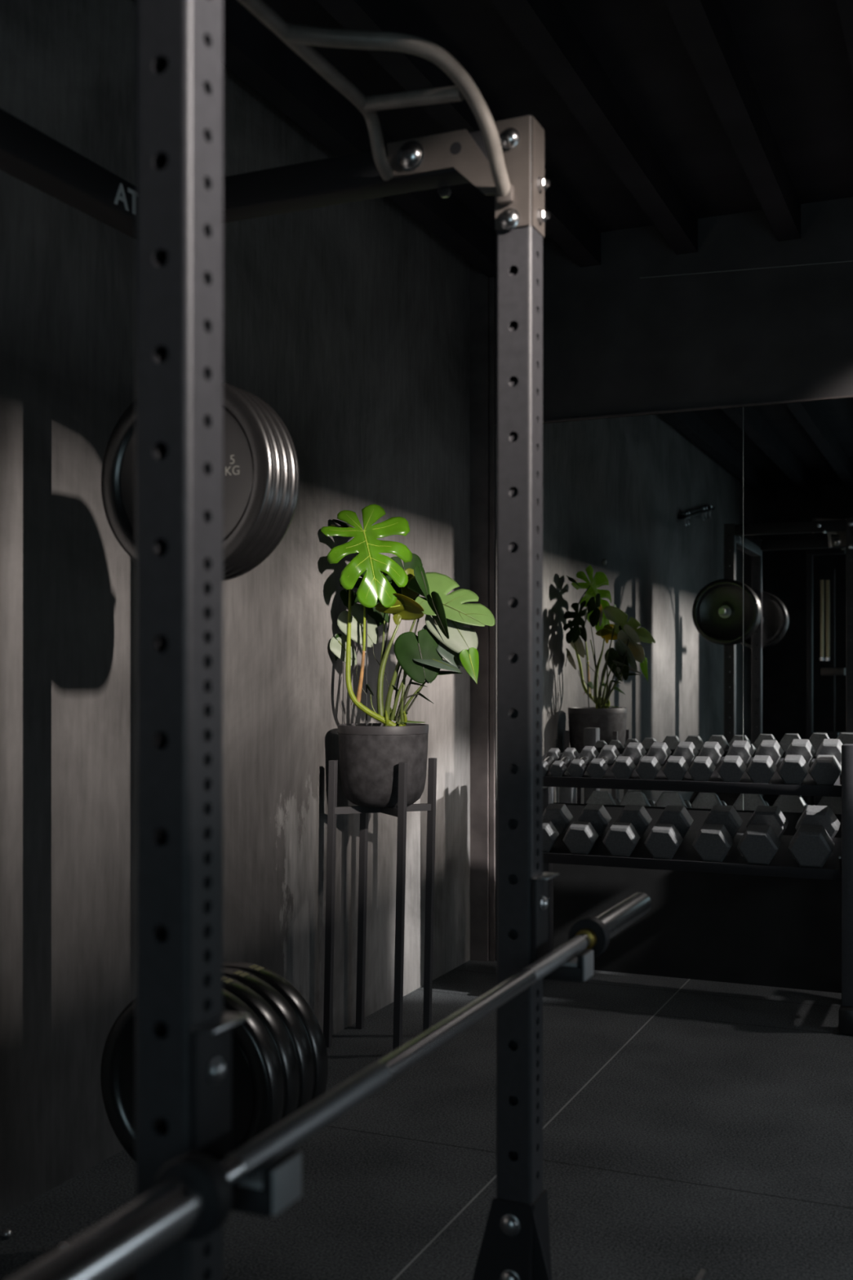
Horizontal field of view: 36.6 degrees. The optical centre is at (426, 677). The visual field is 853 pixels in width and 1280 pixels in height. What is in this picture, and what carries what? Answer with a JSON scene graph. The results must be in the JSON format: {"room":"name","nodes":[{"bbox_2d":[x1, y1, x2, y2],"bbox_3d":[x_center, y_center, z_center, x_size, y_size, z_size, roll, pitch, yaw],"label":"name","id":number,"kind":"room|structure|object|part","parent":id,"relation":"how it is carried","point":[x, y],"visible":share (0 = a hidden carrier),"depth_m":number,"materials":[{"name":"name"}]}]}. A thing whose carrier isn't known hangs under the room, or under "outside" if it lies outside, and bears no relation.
{"room":"gym","nodes":[
{"label":"gym","id":0,"kind":"room"},
{"bbox_2d":[0,0,470,1217],"bbox_3d":[-1.430,-0.328,2.244,0.150,3.200,8.176,0,0,23],"label":"wall","id":1,"kind":"structure","parent":0,"point":[351,321],"depth_m":3.93,"materials":[{"name":"paint"}]},
{"bbox_2d":[337,723,428,807],"bbox_3d":[-0.151,0.306,4.505,0.318,0.282,0.318,0,0,23],"label":"pot","id":2,"kind":"object","parent":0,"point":[370,754],"depth_m":4.38,"materials":[{"name":"black concrete"}]},
{"bbox_2d":[0,960,852,1279],"bbox_3d":[0.349,1.322,1.470,4.131,0.100,8.176,0,0,23],"label":"floor","id":3,"kind":"structure","parent":0,"point":[690,1126],"depth_m":3.42,"materials":[{"name":"rubber"}]},
{"bbox_2d":[0,0,551,1279],"bbox_3d":[-0.564,0.113,2.110,1.395,2.316,1.820,0,0,23],"label":"power rack","id":4,"kind":"object","parent":3,"relation":"on","point":[179,204],"visible":0.92,"depth_m":1.38,"materials":[{"name":"black metal"}]},
{"bbox_3d":[-0.650,1.268,2.719,0.420,0.008,0.190,0,0,23],"label":"plate","id":5,"kind":"part","parent":4,"relation":"part of","materials":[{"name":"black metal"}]},
{"bbox_2d":[101,382,276,568],"bbox_3d":[-0.509,-0.423,2.732,0.429,0.429,0.030,0,0,23],"label":"weight plate","id":6,"kind":"object","parent":4,"relation":"on","point":[249,460],"visible":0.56,"depth_m":2.68,"materials":[{"name":"rubber"}]},
{"bbox_2d":[100,988,284,1161],"bbox_3d":[-0.503,0.867,2.747,0.434,0.434,0.062,0,0,23],"label":"weight plate","id":7,"kind":"object","parent":4,"relation":"on","point":[258,1091],"visible":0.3,"depth_m":2.68,"materials":[{"name":"rubber"}]},
{"bbox_2d":[190,1012,302,1217],"bbox_3d":[-0.185,0.451,1.334,0.097,0.182,0.068,0,0,23],"label":"hook","id":8,"kind":"object","parent":4,"relation":"attached to","point":[271,1189],"visible":0.9,"depth_m":1.33,"materials":[{"name":"black metal"}]},
{"bbox_3d":[-0.225,0.453,1.352,0.008,0.178,0.068,0,0,23],"label":"plate","id":9,"kind":"part","parent":8,"relation":"part of","materials":[{"name":"black metal"}]},
{"bbox_3d":[-0.183,0.518,1.333,0.084,0.048,0.060,0,0,23],"label":"arm","id":10,"kind":"part","parent":8,"relation":"part of","materials":[{"name":"black metal"}]},
{"bbox_2d":[6,892,651,1279],"bbox_3d":[0.043,0.495,1.841,0.076,0.076,2.143,0,0,23],"label":"barbell","id":11,"kind":"object","parent":8,"relation":"on","point":[190,1198],"visible":0.98,"depth_m":1.23,"materials":[{"name":"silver metal"}]},
{"bbox_2d":[222,383,284,573],"bbox_3d":[-0.496,-0.423,2.762,0.429,0.429,0.030,0,0,23],"label":"weight plate","id":12,"kind":"object","parent":4,"relation":"on","point":[278,491],"visible":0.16,"depth_m":2.68,"materials":[{"name":"rubber"}]},
{"bbox_2d":[222,386,292,577],"bbox_3d":[-0.483,-0.423,2.792,0.429,0.429,0.030,0,0,23],"label":"weight plate","id":13,"kind":"object","parent":4,"relation":"on","point":[284,504],"visible":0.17,"depth_m":2.71,"materials":[{"name":"rubber"}]},
{"bbox_2d":[222,975,299,1121],"bbox_3d":[-0.477,0.867,2.806,0.434,0.434,0.062,0,0,23],"label":"weight plate","id":14,"kind":"object","parent":4,"relation":"on","point":[275,1027],"visible":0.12,"depth_m":2.73,"materials":[{"name":"rubber"}]},
{"bbox_2d":[222,389,299,581],"bbox_3d":[-0.470,-0.423,2.822,0.429,0.429,0.030,0,0,23],"label":"weight plate","id":15,"kind":"object","parent":4,"relation":"on","point":[286,523],"visible":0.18,"depth_m":2.74,"materials":[{"name":"rubber"}]},
{"bbox_2d":[222,967,314,1111],"bbox_3d":[-0.451,0.867,2.865,0.434,0.434,0.062,0,0,23],"label":"weight plate","id":16,"kind":"object","parent":4,"relation":"on","point":[290,1019],"visible":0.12,"depth_m":2.79,"materials":[{"name":"rubber"}]},
{"bbox_2d":[222,961,328,1103],"bbox_3d":[-0.425,0.867,2.924,0.434,0.434,0.062,0,0,23],"label":"weight plate","id":17,"kind":"object","parent":4,"relation":"on","point":[300,1006],"visible":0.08,"depth_m":2.85,"materials":[{"name":"rubber"}]},
{"bbox_3d":[0.028,-0.940,2.383,0.219,0.127,0.006,0,0,23],"label":"gusset plate","id":18,"kind":"part","parent":4,"relation":"part of","materials":[{"name":"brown metal"}]},
{"bbox_3d":[0.155,1.106,2.327,0.194,0.319,0.007,0,0,23],"label":"foot plate","id":19,"kind":"part","parent":4,"relation":"part of","materials":[{"name":"black metal"}]},
{"bbox_3d":[0.155,-0.910,2.329,0.067,0.197,0.004,0,0,23],"label":"plate","id":20,"kind":"part","parent":4,"relation":"part of","materials":[{"name":"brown metal"}]},
{"bbox_3d":[0.206,1.106,2.348,0.006,0.319,0.170,0,0,23],"label":"foot plate","id":21,"kind":"part","parent":4,"relation":"part of","materials":[{"name":"black metal"}]},
{"bbox_2d":[532,871,593,982],"bbox_3d":[0.248,0.451,2.329,0.097,0.182,0.068,0,0,23],"label":"hook","id":22,"kind":"object","parent":4,"relation":"attached to","point":[580,968],"visible":0.85,"depth_m":2.32,"materials":[{"name":"black metal"}]},
{"bbox_3d":[0.207,0.453,2.347,0.008,0.178,0.068,0,0,23],"label":"plate","id":23,"kind":"part","parent":22,"relation":"part of","materials":[{"name":"black metal"}]},
{"bbox_3d":[0.249,0.518,2.329,0.084,0.048,0.060,0,0,23],"label":"arm","id":24,"kind":"part","parent":22,"relation":"part of","materials":[{"name":"black metal"}]},
{"bbox_2d":[323,757,436,1052],"bbox_3d":[-0.160,0.779,4.505,0.307,0.985,0.283,0,0,23],"label":"plant stand","id":25,"kind":"object","parent":3,"relation":"on","point":[400,811],"visible":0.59,"depth_m":4.44,"materials":[{"name":"grey metal"}]},
{"bbox_3d":[-0.331,0.779,4.442,0.042,0.985,0.032,0,0,23],"label":"leg","id":26,"kind":"part","parent":25,"relation":"part of","materials":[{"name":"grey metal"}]},
{"bbox_3d":[-0.231,0.779,4.673,0.042,0.985,0.032,0,0,23],"label":"leg","id":27,"kind":"part","parent":25,"relation":"part of","materials":[{"name":"grey metal"}]},
{"bbox_3d":[-0.088,0.779,4.337,0.042,0.985,0.032,0,0,23],"label":"leg","id":28,"kind":"part","parent":25,"relation":"part of","materials":[{"name":"grey metal"}]},
{"bbox_2d":[320,504,495,807],"bbox_3d":[-0.083,-0.080,4.538,0.584,1.054,0.327,0,0,-23],"label":"monstera","id":29,"kind":"object","parent":25,"relation":"on","point":[370,754],"visible":0.99,"depth_m":4.48,"materials":[{"name":"green plant"}]},
{"bbox_3d":[-0.228,0.001,4.485,0.016,0.188,0.047,0,0,39],"label":"stem","id":30,"kind":"part","parent":29,"relation":"part of","materials":[{"name":"brown plant"}]},
{"bbox_3d":[-0.223,-0.111,4.511,0.022,0.420,0.094,0,0,18],"label":"stem","id":31,"kind":"part","parent":29,"relation":"part of","materials":[{"name":"green plant"}]},
{"bbox_3d":[-0.203,-0.064,4.498,0.179,0.493,0.104,0,0,23],"label":"stem","id":32,"kind":"part","parent":29,"relation":"part of","materials":[{"name":"green plant"}]},
{"bbox_3d":[-0.154,-0.119,4.534,0.011,0.169,0.069,0,0,9],"label":"stem","id":33,"kind":"part","parent":29,"relation":"part of","materials":[{"name":"green plant"}]},
{"bbox_3d":[-0.140,-0.167,4.549,0.011,0.216,0.081,0,0,23],"label":"stem","id":34,"kind":"part","parent":29,"relation":"part of","materials":[{"name":"green plant"}]},
{"bbox_3d":[-0.130,-0.036,4.513,0.077,0.355,0.063,0,0,23],"label":"stem","id":35,"kind":"part","parent":29,"relation":"part of","materials":[{"name":"green plant"}]},
{"bbox_3d":[-0.078,0.020,4.502,0.102,0.264,0.015,0,0,3],"label":"stem","id":36,"kind":"part","parent":29,"relation":"part of","materials":[{"name":"green plant"}]},
{"bbox_3d":[-0.090,0.042,4.508,0.050,0.229,0.022,0,0,-23],"label":"stem","id":37,"kind":"part","parent":29,"relation":"part of","materials":[{"name":"green plant"}]},
{"bbox_3d":[-0.080,-0.061,4.511,0.141,0.422,0.021,0,0,-6],"label":"stem","id":38,"kind":"part","parent":29,"relation":"part of","materials":[{"name":"green plant"}]},
{"bbox_3d":[-0.059,0.044,4.497,0.093,0.234,0.017,0,0,10],"label":"stem","id":39,"kind":"part","parent":29,"relation":"part of","materials":[{"name":"green plant"}]},
{"bbox_3d":[-0.073,0.091,4.505,0.044,0.148,0.021,0,0,-20],"label":"stem","id":40,"kind":"part","parent":29,"relation":"part of","materials":[{"name":"green plant"}]},
{"bbox_3d":[-0.065,-0.078,4.534,0.103,0.364,0.015,0,0,-7],"label":"stem","id":41,"kind":"part","parent":29,"relation":"part of","materials":[{"name":"green plant"}]},
{"bbox_3d":[-0.068,0.102,4.494,0.086,0.097,0.008,0,0,1],"label":"stem","id":42,"kind":"part","parent":29,"relation":"part of","materials":[{"name":"green plant"}]},
{"bbox_3d":[-0.038,0.073,4.508,0.122,0.187,0.070,0,0,23],"label":"stem","id":43,"kind":"part","parent":29,"relation":"part of","materials":[{"name":"green plant"}]},
{"bbox_3d":[-0.003,-0.025,4.528,0.179,0.354,0.012,0,0,-4],"label":"stem","id":44,"kind":"part","parent":29,"relation":"part of","materials":[{"name":"green plant"}]},
{"bbox_3d":[0.012,0.779,4.567,0.042,0.985,0.032,0,0,23],"label":"leg","id":45,"kind":"part","parent":25,"relation":"part of","materials":[{"name":"grey metal"}]},
{"bbox_2d":[542,743,852,1035],"bbox_3d":[1.018,0.757,5.080,1.361,1.030,0.550,0,0,23],"label":"dumbbell rack","id":46,"kind":"object","parent":3,"relation":"on","point":[838,866],"visible":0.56,"depth_m":4.84,"materials":[{"name":"black metal"}]},
{"bbox_3d":[0.504,0.792,5.511,0.062,0.900,0.070,0,0,23],"label":"post","id":47,"kind":"part","parent":46,"relation":"part of","materials":[{"name":"black metal"}]},
{"bbox_2d":[542,747,562,776],"bbox_3d":[0.492,0.344,5.222,0.061,0.105,0.218,0,0,23],"label":"dumbbell","id":48,"kind":"object","parent":46,"relation":"in","point":[553,754],"visible":0.74,"depth_m":5.25,"materials":[{"name":"rubber"}]},
{"bbox_3d":[0.492,0.344,5.222,0.034,0.034,0.122,0,15,23],"label":"handle","id":49,"kind":"part","parent":48,"relation":"part of","materials":[{"name":"silver metal"}]},
{"bbox_2d":[542,803,573,852],"bbox_3d":[0.498,0.609,5.225,0.128,0.173,0.285,0,0,23],"label":"dumbbell","id":50,"kind":"object","parent":46,"relation":"in","point":[557,818],"visible":0.81,"depth_m":5.26,"materials":[{"name":"rubber"}]},
{"bbox_3d":[0.498,0.609,5.225,0.034,0.034,0.122,0,15,23],"label":"handle","id":51,"kind":"part","parent":50,"relation":"part of","materials":[{"name":"silver metal"}]},
{"bbox_2d":[549,747,578,777],"bbox_3d":[0.555,0.343,5.196,0.063,0.108,0.222,0,0,23],"label":"dumbbell","id":52,"kind":"object","parent":46,"relation":"in","point":[557,768],"visible":0.97,"depth_m":5.12,"materials":[{"name":"rubber"}]},
{"bbox_3d":[0.555,0.343,5.196,0.034,0.034,0.122,0,15,23],"label":"handle","id":53,"kind":"part","parent":52,"relation":"part of","materials":[{"name":"silver metal"}]},
{"bbox_2d":[567,746,599,777],"bbox_3d":[0.628,0.338,5.166,0.072,0.116,0.228,0,0,23],"label":"dumbbell","id":54,"kind":"object","parent":46,"relation":"in","point":[577,767],"visible":0.94,"depth_m":5.09,"materials":[{"name":"rubber"}]},
{"bbox_3d":[0.628,0.338,5.166,0.034,0.034,0.122,0,15,23],"label":"handle","id":55,"kind":"part","parent":54,"relation":"part of","materials":[{"name":"silver metal"}]},
{"bbox_2d":[562,804,611,854],"bbox_3d":[0.645,0.607,5.162,0.130,0.176,0.289,0,0,23],"label":"dumbbell","id":56,"kind":"object","parent":46,"relation":"in","point":[582,834],"visible":1,"depth_m":5.06,"materials":[{"name":"rubber"}]},
{"bbox_2d":[586,745,619,777],"bbox_3d":[0.705,0.336,5.135,0.077,0.121,0.234,0,0,23],"label":"dumbbell","id":57,"kind":"object","parent":46,"relation":"in","point":[597,767],"visible":0.98,"depth_m":5.05,"materials":[{"name":"rubber"}]},
{"bbox_3d":[0.705,0.336,5.135,0.034,0.034,0.122,0,15,23],"label":"handle","id":58,"kind":"part","parent":57,"relation":"part of","materials":[{"name":"silver metal"}]},
{"bbox_2d":[602,804,652,857],"bbox_3d":[0.796,0.605,5.098,0.135,0.181,0.294,0,0,23],"label":"dumbbell","id":59,"kind":"object","parent":46,"relation":"in","point":[624,835],"visible":1,"depth_m":5.00,"materials":[{"name":"rubber"}]},
{"bbox_2d":[610,742,646,778],"bbox_3d":[0.800,0.329,5.098,0.088,0.133,0.246,0,0,23],"label":"dumbbell","id":60,"kind":"object","parent":46,"relation":"in","point":[624,766],"visible":0.94,"depth_m":5.01,"materials":[{"name":"rubber"}]},
{"bbox_3d":[0.800,0.329,5.098,0.034,0.034,0.122,0,15,23],"label":"handle","id":61,"kind":"part","parent":60,"relation":"part of","materials":[{"name":"silver metal"}]},
{"bbox_2d":[635,742,671,779],"bbox_3d":[0.891,0.328,5.060,0.091,0.136,0.251,0,0,23],"label":"dumbbell","id":62,"kind":"object","parent":46,"relation":"in","point":[648,767],"visible":1,"depth_m":4.97,"materials":[{"name":"rubber"}]},
{"bbox_3d":[0.891,0.328,5.060,0.034,0.034,0.122,0,15,23],"label":"handle","id":63,"kind":"part","parent":62,"relation":"part of","materials":[{"name":"silver metal"}]},
{"bbox_2d":[644,805,693,859],"bbox_3d":[0.948,0.603,5.034,0.137,0.184,0.298,0,0,23],"label":"dumbbell","id":64,"kind":"object","parent":46,"relation":"in","point":[666,836],"visible":1,"depth_m":4.93,"materials":[{"name":"rubber"}]},
{"bbox_2d":[662,741,698,780],"bbox_3d":[0.989,0.326,5.019,0.094,0.140,0.255,0,0,23],"label":"dumbbell","id":65,"kind":"object","parent":46,"relation":"in","point":[677,766],"visible":0.98,"depth_m":4.93,"materials":[{"name":"rubber"}]},
{"bbox_3d":[0.989,0.326,5.019,0.034,0.034,0.122,0,15,23],"label":"handle","id":66,"kind":"part","parent":65,"relation":"part of","materials":[{"name":"silver metal"}]},
{"bbox_2d":[542,825,841,880],"bbox_3d":[0.997,0.675,5.034,1.226,0.116,0.332,0,0,23],"label":"shelf","id":67,"kind":"object","parent":46,"relation":"attached to","point":[784,864],"depth_m":4.91,"materials":[{"name":"black metal"}]},
{"bbox_2d":[542,752,841,796],"bbox_3d":[1.003,0.375,5.048,1.226,0.116,0.332,0,0,23],"label":"shelf","id":68,"kind":"object","parent":46,"relation":"attached to","point":[715,784],"depth_m":4.89,"materials":[{"name":"black metal"}]},
{"bbox_2d":[688,741,724,781],"bbox_3d":[1.082,0.325,4.981,0.095,0.142,0.259,0,0,23],"label":"dumbbell","id":69,"kind":"object","parent":46,"relation":"in","point":[710,754],"visible":1,"depth_m":4.89,"materials":[{"name":"rubber"}]},
{"bbox_3d":[1.082,0.325,4.981,0.034,0.034,0.122,0,15,23],"label":"handle","id":70,"kind":"part","parent":69,"relation":"part of","materials":[{"name":"silver metal"}]},
{"bbox_2d":[692,804,742,862],"bbox_3d":[1.121,0.599,4.961,0.145,0.192,0.306,0,0,23],"label":"dumbbell","id":71,"kind":"object","parent":46,"relation":"in","point":[714,840],"visible":1,"depth_m":4.85,"materials":[{"name":"rubber"}]},
{"bbox_2d":[717,740,755,782],"bbox_3d":[1.186,0.322,4.939,0.101,0.149,0.268,0,0,23],"label":"dumbbell","id":72,"kind":"object","parent":46,"relation":"in","point":[734,765],"visible":1,"depth_m":4.84,"materials":[{"name":"rubber"}]},
{"bbox_2d":[737,805,788,864],"bbox_3d":[1.278,0.597,4.894,0.150,0.196,0.310,0,0,23],"label":"dumbbell","id":73,"kind":"object","parent":46,"relation":"in","point":[760,842],"visible":1,"depth_m":4.78,"materials":[{"name":"rubber"}]},
{"bbox_2d":[746,739,784,783],"bbox_3d":[1.287,0.320,4.897,0.105,0.152,0.273,0,0,23],"label":"dumbbell","id":74,"kind":"object","parent":46,"relation":"in","point":[762,766],"visible":1,"depth_m":4.80,"materials":[{"name":"rubber"}]},
{"bbox_2d":[777,738,816,784],"bbox_3d":[1.394,0.317,4.853,0.109,0.158,0.279,0,0,23],"label":"dumbbell","id":75,"kind":"object","parent":46,"relation":"in","point":[793,769],"visible":1,"depth_m":4.75,"materials":[{"name":"rubber"}]},
{"bbox_2d":[787,804,840,867],"bbox_3d":[1.451,0.593,4.821,0.158,0.205,0.318,0,0,23],"label":"dumbbell","id":76,"kind":"object","parent":46,"relation":"in","point":[812,844],"visible":1,"depth_m":4.71,"materials":[{"name":"rubber"}]},
{"bbox_2d":[808,738,843,785],"bbox_3d":[1.499,0.315,4.809,0.112,0.161,0.284,0,0,23],"label":"dumbbell","id":77,"kind":"object","parent":46,"relation":"in","point":[825,770],"visible":0.93,"depth_m":4.70,"materials":[{"name":"rubber"}]},
{"bbox_3d":[1.529,0.742,4.640,0.062,1.000,0.070,0,0,23],"label":"post","id":78,"kind":"part","parent":46,"relation":"part of","materials":[{"name":"black metal"}]},
{"bbox_2d":[694,1268,709,1279],"bbox_3d":[0.535,1.257,2.605,0.029,0.029,0.250,0,0,23],"label":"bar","id":79,"kind":"object","parent":3,"relation":"on","point":[703,1274],"visible":1,"depth_m":2.70,"materials":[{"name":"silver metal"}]},
{"bbox_2d":[262,0,852,240],"bbox_3d":[0.349,-1.978,1.470,4.131,0.100,8.176,0,0,23],"label":"ceiling","id":80,"kind":"structure","parent":0,"point":[794,52],"depth_m":4.24,"materials":[{"name":"black paint"}]},
{"bbox_2d":[222,0,496,278],"bbox_3d":[-1.270,-1.858,2.096,0.090,0.140,8.032,0,0,23],"label":"ceiling beam","id":81,"kind":"structure","parent":80,"relation":"attached to","point":[251,51],"depth_m":4.16,"materials":[{"name":"black wood"}]},
{"bbox_2d":[316,0,600,266],"bbox_3d":[-0.885,-1.858,1.928,0.090,0.140,8.032,0,0,23],"label":"ceiling beam","id":82,"kind":"structure","parent":80,"relation":"attached to","point":[567,224],"depth_m":3.93,"materials":[{"name":"black wood"}]},
{"bbox_2d":[489,0,697,254],"bbox_3d":[-0.500,-1.858,1.761,0.090,0.140,8.032,0,0,23],"label":"ceiling beam","id":83,"kind":"structure","parent":80,"relation":"attached to","point":[545,28],"depth_m":4.14,"materials":[{"name":"black wood"}]},
{"bbox_2d":[662,0,800,241],"bbox_3d":[-0.115,-1.858,1.593,0.090,0.140,8.032,0,0,23],"label":"ceiling beam","id":84,"kind":"structure","parent":80,"relation":"attached to","point":[704,27],"depth_m":4.09,"materials":[{"name":"black wood"}]},
{"bbox_2d":[836,0,852,73],"bbox_3d":[0.271,-1.858,1.426,0.090,0.140,8.032,0,0,23],"label":"ceiling beam","id":85,"kind":"structure","parent":80,"relation":"attached to","point":[845,6],"depth_m":3.52,"materials":[{"name":"black wood"}]},
{"bbox_2d":[495,196,852,799],"bbox_3d":[1.973,-0.328,5.144,4.081,3.200,0.144,0,0,23],"label":"wall","id":86,"kind":"structure","parent":0,"point":[616,341],"depth_m":5.42,"materials":[{"name":"black paint"}]},
{"bbox_2d":[470,262,489,961],"bbox_3d":[0.242,-0.328,5.798,0.085,3.200,0.036,0,0,23],"label":"trim","id":87,"kind":"structure","parent":86,"relation":"attached to","point":[479,282],"depth_m":5.78,"materials":[{"name":"black metal"}]},
{"bbox_2d":[489,276,495,961],"bbox_3d":[0.297,-0.328,5.780,0.023,3.200,0.024,0,0,23],"label":"trim","id":88,"kind":"structure","parent":86,"relation":"attached to","point":[492,280],"depth_m":5.77,"materials":[{"name":"black metal"}]},
{"bbox_2d":[542,407,744,810],"bbox_3d":[0.814,-0.283,5.561,1.092,1.670,0.009,0,0,23],"label":"wall mirror","id":89,"kind":"object","parent":86,"relation":"attached to","point":[643,516],"visible":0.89,"depth_m":5.50,"materials":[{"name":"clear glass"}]},
{"bbox_2d":[495,800,841,993],"bbox_3d":[2.040,0.912,5.033,3.769,0.720,0.006,0,0,23],"label":"wall","id":90,"kind":"structure","parent":86,"relation":"attached to","point":[763,931],"depth_m":5.40,"materials":[{"name":"black paint"}]},
{"bbox_2d":[494,395,852,427],"bbox_3d":[1.968,-1.124,5.055,3.620,0.008,0.022,0,0,23],"label":"trim","id":91,"kind":"structure","parent":86,"relation":"attached to","point":[846,396],"depth_m":5.40,"materials":[{"name":"black metal"}]},
{"bbox_2d":[640,260,852,278],"bbox_3d":[1.446,-1.679,5.276,1.167,0.057,0.004,0,0,23],"label":"trim","id":92,"kind":"structure","parent":86,"relation":"attached to","point":[849,260],"depth_m":5.33,"materials":[{"name":"grey"}]},
{"bbox_2d":[744,398,852,814],"bbox_3d":[1.820,-0.283,5.124,1.098,1.670,0.009,0,0,23],"label":"wall mirror","id":93,"kind":"object","parent":86,"relation":"attached to","point":[798,456],"visible":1,"depth_m":5.25,"materials":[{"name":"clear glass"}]}
]}

